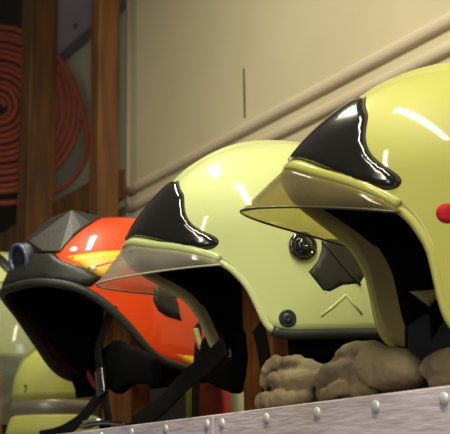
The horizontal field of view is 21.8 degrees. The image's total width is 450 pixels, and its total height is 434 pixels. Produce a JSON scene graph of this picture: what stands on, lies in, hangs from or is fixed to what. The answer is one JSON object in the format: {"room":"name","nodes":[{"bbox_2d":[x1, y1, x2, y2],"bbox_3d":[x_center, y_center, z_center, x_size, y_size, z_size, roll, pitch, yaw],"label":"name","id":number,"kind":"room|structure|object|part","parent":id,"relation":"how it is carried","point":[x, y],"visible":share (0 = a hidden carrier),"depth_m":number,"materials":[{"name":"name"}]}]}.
{"room":"emergency services station","nodes":[
{"label":"emergency services station","id":0,"kind":"room"},
{"bbox_2d":[0,0,125,233],"bbox_3d":[-0.551,0.452,3.476,0.100,3.600,3.000,6,-15,-29],"label":"wall","id":1,"kind":"structure","parent":0,"point":[79,62],"depth_m":3.39,"materials":[{"name":"grey paint"}]},
{"bbox_2d":[2,374,12,433],"bbox_3d":[-0.608,1.188,3.279,0.035,2.080,2.380,6,-15,-29],"label":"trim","id":2,"kind":"structure","parent":1,"relation":"attached to","point":[7,378],"depth_m":3.43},
{"bbox_2d":[0,25,89,205],"bbox_3d":[-0.603,-0.281,3.181,0.471,0.516,0.028,1,-13,-9],"label":"coiled hose","id":3,"kind":"object","parent":1,"relation":"hanging from","point":[11,89],"visible":0.62,"depth_m":3.19,"materials":[{"name":"red rubber"}]},
{"bbox_2d":[57,0,125,65],"bbox_3d":[-0.280,-0.952,3.203,0.040,0.796,1.100,6,-15,-29],"label":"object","id":4,"kind":"structure","parent":1,"relation":"attached to","point":[70,12],"depth_m":3.38,"materials":[{"name":"grey metal"}]},
{"bbox_2d":[129,0,449,217],"bbox_3d":[0.480,-0.479,1.291,0.050,2.400,2.705,6,-15,-29],"label":"wall","id":5,"kind":"structure","parent":0,"point":[188,58],"depth_m":2.03,"materials":[{"name":"beige paint"}]},
{"bbox_2d":[125,0,129,217],"bbox_3d":[-0.202,-0.207,2.424,0.007,2.400,0.011,6,-15,-29],"label":"trim","id":6,"kind":"structure","parent":5,"relation":"attached to","point":[127,68],"depth_m":2.43,"materials":[{"name":"beige paint"}]},
{"bbox_2d":[243,69,245,117],"bbox_3d":[0.034,-0.212,2.000,0.004,0.088,0.003,6,-15,-29],"label":"trim","id":7,"kind":"structure","parent":5,"relation":"attached to","point":[243,69],"depth_m":2.00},
{"bbox_2d":[118,40,449,216],"bbox_3d":[0.425,-0.276,1.295,0.012,0.019,2.648,6,-15,-29],"label":"trim","id":8,"kind":"structure","parent":5,"relation":"attached to","point":[441,51],"depth_m":1.73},
{"bbox_2d":[125,12,449,195],"bbox_3d":[0.424,-0.312,1.303,0.013,0.021,2.648,6,-15,-29],"label":"handrail","id":9,"kind":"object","parent":5,"relation":"attached to","point":[442,23],"depth_m":1.81,"materials":[{"name":"beige wood"}]},
{"bbox_3d":[-1.030,1.826,1.281,5.542,0.050,6.512,-1,-13,0],"label":"floor","id":10,"kind":"structure","parent":0,"visible":0},
{"bbox_2d":[0,0,124,381],"bbox_3d":[-0.573,0.454,2.816,0.089,3.300,1.498,6,-15,-29],"label":"wooden frame","id":11,"kind":"object","parent":10,"relation":"on","point":[101,196],"visible":0.66,"depth_m":2.58,"materials":[{"name":"brown wood"}]},
{"bbox_3d":[-0.418,0.384,2.523,0.066,3.300,0.066,6,-15,-29],"label":"post","id":12,"kind":"part","parent":11,"relation":"part of","materials":[{"name":"brown wood"}]},
{"bbox_3d":[-0.566,0.081,2.939,0.030,0.062,1.448,6,-15,-29],"label":"rail","id":13,"kind":"part","parent":11,"relation":"part of","materials":[{"name":"brown wood"}]},
{"bbox_3d":[-0.231,0.305,2.193,0.045,3.300,0.045,6,-15,-29],"label":"post","id":14,"kind":"part","parent":11,"relation":"part of","materials":[{"name":"brown wood"}]},
{"bbox_2d":[64,385,449,433],"bbox_3d":[-0.197,0.327,1.707,0.327,0.220,3.200,6,-15,-29],"label":"shelf","id":15,"kind":"object","parent":11,"relation":"attached to","point":[427,410],"visible":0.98,"depth_m":0.91,"materials":[{"name":"riveted grey metal"},{"name":"steel rivets"}]},
{"bbox_2d":[0,360,3,433],"bbox_3d":[-0.400,0.262,1.983,0.030,0.266,0.060,6,-15,-29],"label":"wooden stand","id":16,"kind":"object","parent":15,"relation":"on","point":[1,361],"visible":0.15,"depth_m":1.96,"materials":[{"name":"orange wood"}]},
{"bbox_2d":[0,252,34,425],"bbox_3d":[-0.359,0.186,1.867,0.299,0.306,0.444,4,-14,-19],"label":"helmet","id":17,"kind":"object","parent":16,"relation":"on","point":[15,344],"visible":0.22,"depth_m":1.88,"materials":[{"name":"paint"}]},
{"bbox_3d":[-0.399,0.207,1.968,0.296,0.098,0.220,4,-14,-19],"label":"edge trim","id":18,"kind":"part","parent":17,"relation":"part of","materials":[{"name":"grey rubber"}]},
{"bbox_2d":[5,348,99,433],"bbox_3d":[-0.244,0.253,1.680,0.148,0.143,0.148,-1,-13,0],"label":"helmet","id":19,"kind":"object","parent":15,"relation":"on","point":[41,399],"visible":0.58,"depth_m":1.62,"materials":[{"name":"yellow plastic"}]},
{"bbox_2d":[103,308,149,427],"bbox_3d":[-0.129,0.188,1.514,0.030,0.191,0.085,6,-15,-29],"label":"wooden stand","id":20,"kind":"object","parent":15,"relation":"on","point":[123,406],"visible":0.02,"depth_m":1.48,"materials":[{"name":"orange wood"}]},
{"bbox_2d":[0,210,228,433],"bbox_3d":[-0.140,0.115,1.376,0.276,0.284,0.461,-1,-13,-1],"label":"helmet","id":21,"kind":"object","parent":20,"relation":"on","point":[49,287],"visible":0.86,"depth_m":1.39,"materials":[{"name":"orange paint"}]},
{"bbox_2d":[8,242,34,270],"bbox_3d":[-0.240,0.050,1.413,0.046,0.043,0.047,-1,-13,0],"label":"lamp","id":22,"kind":"object","parent":21,"relation":"on","point":[21,257],"depth_m":1.40,"materials":[{"name":"blue"}]},
{"bbox_3d":[-0.141,0.149,1.472,0.297,0.107,0.226,10,-17,-38],"label":"edge trim","id":23,"kind":"part","parent":21,"relation":"part of","materials":[{"name":"grey rubber"}]},
{"bbox_2d":[71,365,206,397],"bbox_3d":[-0.085,0.204,1.506,0.135,0.033,0.204,0,-10,-40],"label":"curtain","id":24,"kind":"object","parent":21,"relation":"hanging from","point":[83,388],"depth_m":1.53,"materials":[{"name":"black fabric"}]},
{"bbox_2d":[186,382,243,417],"bbox_3d":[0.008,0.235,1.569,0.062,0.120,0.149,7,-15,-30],"label":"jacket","id":25,"kind":"object","parent":15,"relation":"on","point":[213,400],"visible":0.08,"depth_m":1.55,"materials":[{"name":"fabric"}]},
{"bbox_2d":[242,286,288,410],"bbox_3d":[0.046,0.119,1.251,0.030,0.201,0.062,6,-15,-29],"label":"wooden stand","id":26,"kind":"object","parent":15,"relation":"on","point":[277,346],"visible":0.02,"depth_m":1.24,"materials":[{"name":"orange wood"}]},
{"bbox_2d":[96,140,387,416],"bbox_3d":[0.030,0.067,1.198,0.301,0.293,0.265,-8,-15,27],"label":"helmet","id":27,"kind":"object","parent":26,"relation":"on","point":[192,240],"visible":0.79,"depth_m":1.10,"materials":[{"name":"paint"}]},
{"bbox_3d":[-0.066,0.011,1.176,0.069,0.080,0.188,-2,-12,-15],"label":"brow plate","id":28,"kind":"part","parent":27,"relation":"part of","materials":[{"name":"black plastic"}]},
{"bbox_3d":[0.105,0.128,1.194,0.183,0.016,0.217,-2,-12,-15],"label":"edge trim","id":29,"kind":"part","parent":27,"relation":"part of","materials":[{"name":"grey rubber"}]},
{"bbox_3d":[0.073,0.027,1.090,0.028,0.028,0.011,-2,-12,-15],"label":"pivot knob","id":30,"kind":"part","parent":27,"relation":"part of","materials":[{"name":"black plastic"}]},
{"bbox_2d":[288,339,387,363],"bbox_3d":[0.111,0.134,1.194,0.155,0.036,0.199,-2,-12,-15],"label":"curtain","id":31,"kind":"object","parent":27,"relation":"hanging from","point":[322,351],"depth_m":1.09,"materials":[{"name":"black fabric"}]},
{"bbox_2d":[254,354,322,408],"bbox_3d":[0.056,0.143,1.019,0.031,0.050,0.102,6,-15,-29],"label":"glove","id":32,"kind":"object","parent":15,"relation":"on","point":[290,379],"visible":0.87,"depth_m":1.01,"materials":[{"name":"beige leather"}]},
{"bbox_2d":[314,340,424,401],"bbox_3d":[0.108,0.123,0.935,0.042,0.049,0.148,5,-14,-26],"label":"glove","id":33,"kind":"object","parent":15,"relation":"on","point":[369,367],"visible":0.9,"depth_m":0.91,"materials":[{"name":"beige leather"}]},
{"bbox_2d":[419,347,449,387],"bbox_3d":[0.175,0.105,0.822,0.025,0.030,0.110,7,-15,-32],"label":"glove","id":34,"kind":"object","parent":15,"relation":"on","point":[435,368],"visible":0.98,"depth_m":0.84,"materials":[{"name":"beige leather"}]},
{"bbox_3d":[0.240,0.034,0.862,0.048,0.186,0.056,-1,-13,0],"label":"wooden stand","id":35,"kind":"object","parent":15,"relation":"on","visible":0},
{"bbox_2d":[239,63,449,388],"bbox_3d":[0.184,0.006,0.922,0.279,0.257,0.260,-10,-16,34],"label":"helmet","id":36,"kind":"object","parent":35,"relation":"on","point":[374,173],"visible":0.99,"depth_m":0.87,"materials":[{"name":"yellow paint"}]},
{"bbox_3d":[0.085,-0.049,0.920,0.069,0.080,0.188,8,-9,-4],"label":"brow plate","id":37,"kind":"part","parent":36,"relation":"part of","materials":[{"name":"black plastic"}]},
{"bbox_2d":[405,325,407,348],"bbox_3d":[0.240,0.101,0.913,0.155,0.036,0.198,8,-9,-4],"label":"curtain","id":38,"kind":"object","parent":36,"relation":"hanging from","point":[406,326],"depth_m":1.00,"materials":[{"name":"black fabric"}]}
]}

